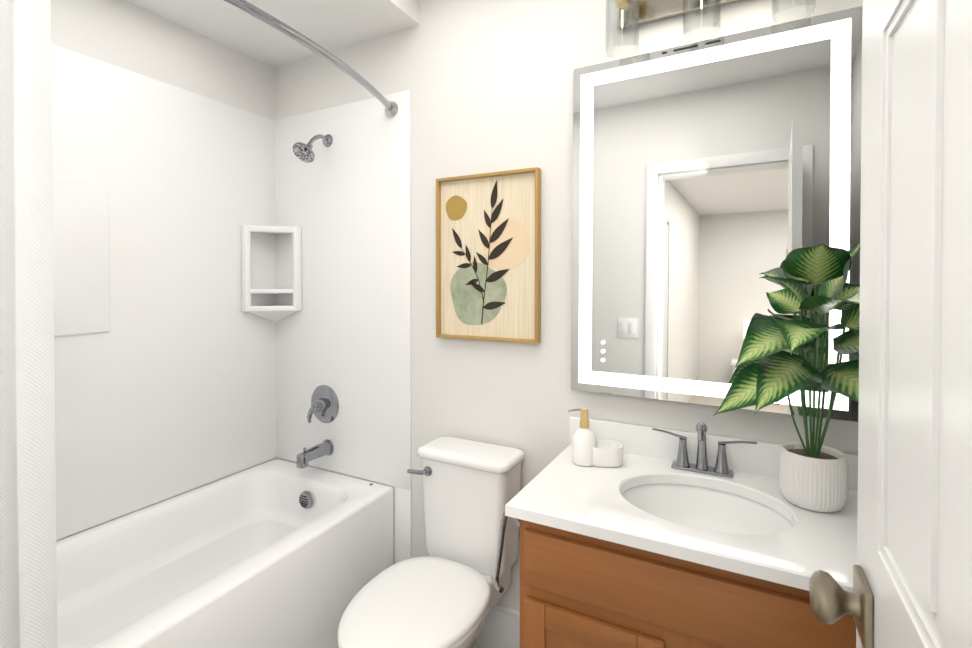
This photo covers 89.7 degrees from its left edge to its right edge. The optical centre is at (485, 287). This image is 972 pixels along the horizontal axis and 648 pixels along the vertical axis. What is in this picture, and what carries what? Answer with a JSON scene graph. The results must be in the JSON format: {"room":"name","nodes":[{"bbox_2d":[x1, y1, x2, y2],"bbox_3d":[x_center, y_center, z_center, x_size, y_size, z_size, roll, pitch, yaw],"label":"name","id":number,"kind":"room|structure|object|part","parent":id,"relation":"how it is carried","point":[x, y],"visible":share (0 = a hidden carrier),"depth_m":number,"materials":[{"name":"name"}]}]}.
{"room":"bathroom","nodes":[
{"label":"bathroom","id":0,"kind":"room"},
{"bbox_2d":[51,0,276,540],"bbox_3d":[-1.421,0.059,1.610,0.100,2.550,1.640,0,1,28],"label":"wall","id":1,"kind":"structure","parent":0,"point":[126,35],"depth_m":1.85,"materials":[{"name":"white paint"}]},
{"bbox_2d":[51,44,410,539],"bbox_3d":[-1.000,0.021,1.455,0.788,1.590,1.519,0,1,28],"label":"wall","id":2,"kind":"structure","parent":1,"relation":"attached to","point":[185,374],"depth_m":1.98,"materials":[{"name":"white plastic"}]},
{"bbox_2d":[53,176,109,335],"bbox_3d":[-1.449,-0.098,1.425,0.011,0.510,0.610,0,1,28],"label":"wall panel","id":3,"kind":"object","parent":2,"relation":"attached to","point":[81,257],"visible":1,"depth_m":1.62,"materials":[{"name":"white plastic"}]},
{"bbox_2d":[241,225,301,322],"bbox_3d":[-0.954,-0.054,2.180,0.179,0.442,0.179,0,1,28],"label":"corner shelf","id":4,"kind":"object","parent":2,"relation":"attached to","point":[275,313],"visible":1,"depth_m":2.18,"materials":[{"name":"white plastic"}]},
{"bbox_2d":[223,0,397,117],"bbox_3d":[-0.675,-0.707,1.274,0.192,0.064,1.513,0,1,28],"label":"curtain rod","id":5,"kind":"object","parent":2,"relation":"attached to","point":[391,109],"visible":1,"depth_m":1.43,"materials":[{"name":"silver metal"}]},
{"bbox_2d":[0,0,56,647],"bbox_3d":[-0.925,0.308,0.792,0.134,1.935,0.327,0,1,28],"label":"shower curtain","id":6,"kind":"object","parent":5,"relation":"hanging from","point":[28,594],"visible":1,"depth_m":0.90,"materials":[{"name":"white fabric"}]},
{"bbox_2d":[293,134,332,162],"bbox_3d":[-0.730,-0.595,2.058,0.096,0.146,0.171,0,1,28],"label":"shower head","id":7,"kind":"object","parent":2,"relation":"attached to","point":[303,152],"visible":1,"depth_m":2.02},
{"bbox_3d":[-0.717,-0.623,2.083,0.017,0.067,0.108,0,1,28],"label":"arm","id":8,"kind":"part","parent":7,"relation":"part of"},
{"bbox_2d":[296,439,333,468],"bbox_3d":[-0.735,0.706,2.083,0.072,0.076,0.165,0,1,28],"label":"tub spout","id":9,"kind":"object","parent":2,"relation":"attached to","point":[307,456],"visible":1,"depth_m":2.06,"materials":[{"name":"silver metal"}]},
{"bbox_2d":[307,385,338,422],"bbox_3d":[-0.729,0.516,2.129,0.168,0.168,0.072,0,1,28],"label":"valve","id":10,"kind":"object","parent":2,"relation":"attached to","point":[324,408],"visible":1,"depth_m":2.13,"materials":[{"name":"silver metal"}]},
{"bbox_3d":[-0.756,0.549,2.119,0.056,0.083,0.029,0,1,28],"label":"lever","id":11,"kind":"part","parent":10,"relation":"part of","materials":[{"name":"silver metal"}]},
{"bbox_2d":[126,0,419,67],"bbox_3d":[-0.981,-1.092,1.430,0.833,0.143,1.520,0,1,28],"label":"ceiling","id":12,"kind":"structure","parent":0,"point":[329,25],"depth_m":1.89,"materials":[{"name":"white paint"}]},
{"bbox_2d":[274,0,862,610],"bbox_3d":[0.073,0.057,1.805,2.560,2.550,0.100,0,1,28],"label":"wall","id":13,"kind":"structure","parent":0,"point":[488,84],"depth_m":1.74,"materials":[{"name":"white paint"}]},
{"bbox_2d":[395,487,410,563],"bbox_3d":[-0.335,1.070,1.973,0.081,0.520,0.006,0,1,28],"label":"trim","id":14,"kind":"structure","parent":13,"relation":"attached to","point":[402,524],"depth_m":1.97,"materials":[{"name":"white plastic"}]},
{"bbox_2d":[436,167,540,343],"bbox_3d":[0.000,-0.109,1.766,0.414,0.599,0.032,0,1,28],"label":"framed art","id":15,"kind":"object","parent":13,"relation":"attached to","point":[488,256],"visible":1,"depth_m":1.76,"materials":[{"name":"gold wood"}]},
{"bbox_3d":[-0.049,-0.046,1.792,0.094,0.196,0.001,0,1,28],"label":"stem","id":16,"kind":"part","parent":15,"relation":"part of","materials":[{"name":"black paper"}]},
{"bbox_3d":[0.003,-0.073,1.764,0.046,0.417,0.001,0,1,28],"label":"stem","id":17,"kind":"part","parent":15,"relation":"part of","materials":[{"name":"brown plant"}]},
{"bbox_2d":[478,603,519,647],"bbox_3d":[-0.010,1.240,1.798,0.660,0.185,0.017,0,1,28],"label":"baseboard","id":18,"kind":"structure","parent":13,"relation":"attached to","point":[500,630],"depth_m":1.76,"materials":[{"name":"white paint"}]},
{"bbox_2d":[605,0,815,59],"bbox_3d":[0.606,-0.816,1.368,0.526,0.243,0.152,0,1,28],"label":"sconce","id":19,"kind":"object","parent":13,"relation":"attached to","point":[633,13],"visible":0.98,"depth_m":1.44,"materials":[{"name":"silver metal"}]},
{"bbox_2d":[615,0,628,7],"bbox_3d":[0.403,-0.873,1.443,0.046,0.080,0.046,0,1,28],"label":"socket","id":20,"kind":"object","parent":19,"relation":"attached to","point":[619,2],"depth_m":1.44,"materials":[{"name":"gold metal"}]},
{"bbox_3d":[0.403,-0.790,1.444,0.096,0.190,0.096,0,1,28],"label":"glass","id":21,"kind":"part","parent":19,"relation":"part of","materials":[{"name":"clear glass"}]},
{"bbox_3d":[0.403,-0.788,1.444,0.032,0.090,0.032,0,1,28],"label":"bulb","id":22,"kind":"part","parent":19,"relation":"part of","materials":[{"name":"clear glass"}]},
{"bbox_3d":[0.635,-0.876,1.424,0.490,0.125,0.025,0,1,28],"label":"plate","id":23,"kind":"part","parent":19,"relation":"part of","materials":[{"name":"silver metal"}]},
{"bbox_3d":[0.593,-0.787,1.344,0.032,0.090,0.032,0,1,28],"label":"bulb","id":24,"kind":"part","parent":19,"relation":"part of","materials":[{"name":"clear glass"}]},
{"bbox_3d":[0.593,-0.789,1.344,0.096,0.190,0.096,0,1,28],"label":"glass","id":25,"kind":"part","parent":19,"relation":"part of","materials":[{"name":"clear glass"}]},
{"bbox_3d":[0.783,-0.788,1.243,0.096,0.190,0.096,0,1,28],"label":"glass","id":26,"kind":"part","parent":19,"relation":"part of","materials":[{"name":"glass"}]},
{"bbox_2d":[570,416,857,489],"bbox_3d":[0.684,0.478,1.418,0.911,0.092,0.021,0,1,28],"label":"backsplash","id":27,"kind":"structure","parent":13,"relation":"attached to","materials":[{"name":"white stone"}]},
{"bbox_2d":[571,6,862,421],"bbox_3d":[0.619,-0.188,1.425,0.761,1.050,0.054,0,1,28],"label":"mirror","id":28,"kind":"object","parent":13,"relation":"attached to","point":[713,178],"visible":0.9,"depth_m":1.41,"materials":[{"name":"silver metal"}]},
{"bbox_2d":[856,0,971,647],"bbox_3d":[0.322,0.330,0.306,0.029,2.020,0.704,0,1,28],"label":"door","id":29,"kind":"structure","parent":0,"point":[933,619],"depth_m":0.42,"materials":[{"name":"white paint"}]},
{"bbox_2d":[809,564,873,647],"bbox_3d":[0.420,0.373,0.583,0.056,0.066,0.066,0,1,28],"label":"door knob","id":30,"kind":"object","parent":29,"relation":"attached to","point":[864,625],"depth_m":0.57,"materials":[{"name":"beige metal"}]},
{"bbox_3d":[0.416,0.373,0.585,0.047,0.057,0.057,0,1,28],"label":"door knob","id":31,"kind":"part","parent":30,"relation":"part of","materials":[{"name":"silver metal"}]},
{"bbox_3d":[0.452,0.326,0.576,0.006,2.020,0.105,0,1,28],"label":"door stile","id":32,"kind":"part","parent":29,"relation":"part of","materials":[{"name":"white paint"}]},
{"bbox_3d":[0.426,0.006,0.520,0.004,0.560,0.011,0,1,28],"label":"door moulding","id":33,"kind":"part","parent":29,"relation":"part of","materials":[{"name":"white paint"}]},
{"bbox_2d":[883,0,902,30],"bbox_3d":[0.382,-0.327,0.435,0.006,0.107,0.194,0,1,28],"label":"rail","id":34,"kind":"object","parent":29,"relation":"attached to","point":[890,8],"visible":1,"depth_m":0.50,"materials":[{"name":"white paint"}]},
{"bbox_3d":[0.383,-0.268,0.435,0.004,0.011,0.172,0,1,28],"label":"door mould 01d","id":35,"kind":"part","parent":29,"relation":"part of","materials":[{"name":"white paint"}]},
{"bbox_2d":[876,551,928,647],"bbox_3d":[0.382,0.383,0.445,0.006,0.193,0.194,0,1,28],"label":"panel","id":36,"kind":"object","parent":29,"relation":"attached to","point":[897,626],"visible":1,"depth_m":0.48,"materials":[{"name":"white paint"}]},
{"bbox_3d":[0.383,0.281,0.443,0.004,0.011,0.172,0,1,28],"label":"door moulding","id":37,"kind":"part","parent":29,"relation":"part of","materials":[{"name":"white paint"}]},
{"bbox_3d":[0.383,0.007,0.439,0.004,0.496,0.130,0,1,28],"label":"door field","id":38,"kind":"part","parent":29,"relation":"part of","materials":[{"name":"white paint"}]},
{"bbox_3d":[0.340,0.008,0.358,0.004,0.560,0.011,0,1,28],"label":"door moulding","id":39,"kind":"part","parent":29,"relation":"part of","materials":[{"name":"white paint"}]},
{"bbox_3d":[0.312,0.330,0.311,0.006,2.020,0.105,0,1,28],"label":"door stile","id":40,"kind":"part","parent":29,"relation":"part of","materials":[{"name":"white paint"}]},
{"bbox_3d":[-0.310,1.366,1.097,2.560,0.050,1.740,0,1,28],"label":"floor","id":41,"kind":"structure","parent":0,"visible":0},
{"bbox_2d":[56,458,393,647],"bbox_3d":[-1.019,1.075,1.479,0.744,0.522,1.518,0,1,28],"label":"bathtub","id":42,"kind":"object","parent":41,"relation":"on","point":[277,553],"visible":1,"depth_m":1.67,"materials":[{"name":"white ceramic"}]},
{"bbox_2d":[337,436,524,647],"bbox_3d":[-0.168,0.948,1.489,0.385,0.776,0.665,0,1,28],"label":"toilet","id":43,"kind":"object","parent":41,"relation":"on","point":[446,594],"visible":0.98,"depth_m":1.57,"materials":[{"name":"white ceramic"}]},
{"bbox_3d":[-0.208,0.911,1.403,0.376,0.028,0.478,0,1,28],"label":"lid","id":44,"kind":"part","parent":43,"relation":"part of","materials":[{"name":"white ceramic"}]},
{"bbox_3d":[-0.236,0.636,1.687,0.075,0.019,0.023,0,1,28],"label":"lever","id":45,"kind":"part","parent":43,"relation":"part of","materials":[{"name":"silver metal"}]},
{"bbox_3d":[-0.206,0.935,1.406,0.372,0.018,0.477,0,1,28],"label":"seat","id":46,"kind":"part","parent":43,"relation":"part of","materials":[{"name":"white ceramic"}]},
{"bbox_3d":[-0.053,0.765,1.703,0.332,0.347,0.165,0,1,28],"label":"tank","id":47,"kind":"part","parent":43,"relation":"part of","materials":[{"name":"white ceramic"}]},
{"bbox_3d":[-0.195,1.141,1.431,0.356,0.392,0.507,0,1,28],"label":"bowl","id":48,"kind":"part","parent":43,"relation":"part of","materials":[{"name":"white ceramic"}]},
{"bbox_2d":[494,416,857,647],"bbox_3d":[0.520,0.859,1.232,1.023,0.961,0.512,0,1,28],"label":"bathroom vanity","id":49,"kind":"object","parent":41,"relation":"on","point":[659,537],"visible":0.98,"depth_m":1.12,"materials":[{"name":"brown wood"}]},
{"bbox_3d":[0.068,0.720,1.333,0.127,0.251,0.061,0,1,28],"label":"arm","id":50,"kind":"part","parent":49,"relation":"part of"},
{"bbox_3d":[0.119,0.987,1.188,0.055,0.457,0.018,0,1,28],"label":"door","id":51,"kind":"part","parent":49,"relation":"part of","materials":[{"name":"brown wood"}]},
{"bbox_3d":[0.240,0.987,1.129,0.224,0.357,0.010,0,1,28],"label":"door panel","id":52,"kind":"part","parent":49,"relation":"part of","materials":[{"name":"brown wood"}]},
{"bbox_3d":[0.238,0.786,1.122,0.214,0.055,0.018,0,1,28],"label":"door","id":53,"kind":"part","parent":49,"relation":"part of","materials":[{"name":"brown wood"}]},
{"bbox_3d":[0.357,0.988,1.062,0.055,0.457,0.018,0,1,28],"label":"door","id":54,"kind":"part","parent":49,"relation":"part of","materials":[{"name":"brown wood"}]},
{"bbox_2d":[505,444,857,591],"bbox_3d":[0.569,0.540,1.202,0.911,0.030,0.512,0,1,28],"label":"countertop","id":55,"kind":"structure","parent":49,"relation":"on","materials":[{"name":"white stone"}]},
{"bbox_2d":[568,408,622,467],"bbox_3d":[0.324,0.440,1.448,0.160,0.163,0.076,0,1,5],"label":"soap dispenser","id":56,"kind":"object","parent":55,"relation":"on","point":[589,449],"visible":1,"depth_m":1.42,"materials":[{"name":"white ceramic"}]},
{"bbox_2d":[572,428,596,466],"bbox_3d":[0.292,0.468,1.451,0.074,0.106,0.074,0,1,28],"label":"bottle","id":57,"kind":"object","parent":56,"relation":"attached to","point":[584,441],"depth_m":1.42,"materials":[{"name":"white ceramic"}]},
{"bbox_3d":[0.352,0.492,1.447,0.105,0.057,0.090,0,1,28],"label":"dish","id":58,"kind":"part","parent":56,"relation":"part of","materials":[{"name":"white ceramic"}]},
{"bbox_2d":[652,422,756,477],"bbox_3d":[0.607,0.450,1.376,0.273,0.146,0.086,0,1,28],"label":"faucet","id":59,"kind":"object","parent":55,"relation":"on","point":[680,468],"depth_m":1.38,"materials":[{"name":"silver metal"}]},
{"bbox_2d":[713,241,859,512],"bbox_3d":[0.753,0.210,1.112,0.431,0.630,0.315,0,1,28],"label":"plant","id":60,"kind":"object","parent":55,"relation":"on","point":[813,476],"visible":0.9,"depth_m":1.14,"materials":[{"name":"green plant"}]},
{"bbox_3d":[0.761,0.318,1.196,0.052,0.187,0.019,0,1,28],"label":"stem","id":61,"kind":"part","parent":60,"relation":"part of","materials":[{"name":"green plant"}]},
{"bbox_3d":[0.767,0.268,1.178,0.031,0.287,0.035,0,1,28],"label":"stem","id":62,"kind":"part","parent":60,"relation":"part of","materials":[{"name":"green plant"}]},
{"bbox_3d":[0.773,0.223,1.184,0.024,0.376,0.021,0,1,28],"label":"stem","id":63,"kind":"part","parent":60,"relation":"part of","materials":[{"name":"green plant"}]},
{"bbox_3d":[0.765,0.298,1.170,0.030,0.227,0.048,0,1,28],"label":"stem","id":64,"kind":"part","parent":60,"relation":"part of","materials":[{"name":"green plant"}]},
{"bbox_3d":[0.775,0.258,1.167,0.015,0.307,0.044,0,1,28],"label":"stem","id":65,"kind":"part","parent":60,"relation":"part of","materials":[{"name":"green plant"}]},
{"bbox_3d":[0.795,0.460,1.191,0.140,0.128,0.140,0,1,28],"label":"pot","id":66,"kind":"part","parent":60,"relation":"part of","materials":[{"name":"white ceramic"}]},
{"bbox_3d":[0.786,0.203,1.170,0.004,0.416,0.025,0,1,28],"label":"stem","id":67,"kind":"part","parent":60,"relation":"part of","materials":[{"name":"green plant"}]},
{"bbox_3d":[0.792,0.238,1.163,0.015,0.346,0.033,0,1,28],"label":"stem","id":68,"kind":"part","parent":60,"relation":"part of","materials":[{"name":"green plant"}]},
{"bbox_3d":[0.807,0.223,1.172,0.023,0.376,0.014,0,1,28],"label":"stem","id":69,"kind":"part","parent":60,"relation":"part of","materials":[{"name":"green plant"}]},
{"bbox_3d":[0.797,0.303,1.149,0.034,0.217,0.057,0,1,28],"label":"stem","id":70,"kind":"part","parent":60,"relation":"part of","materials":[{"name":"green plant"}]},
{"bbox_3d":[0.808,0.273,1.156,0.043,0.277,0.037,0,1,28],"label":"stem","id":71,"kind":"part","parent":60,"relation":"part of","materials":[{"name":"green plant"}]},
{"bbox_3d":[0.823,0.253,1.167,0.054,0.317,0.014,0,1,28],"label":"stem","id":72,"kind":"part","parent":60,"relation":"part of","materials":[{"name":"green plant"}]}
]}

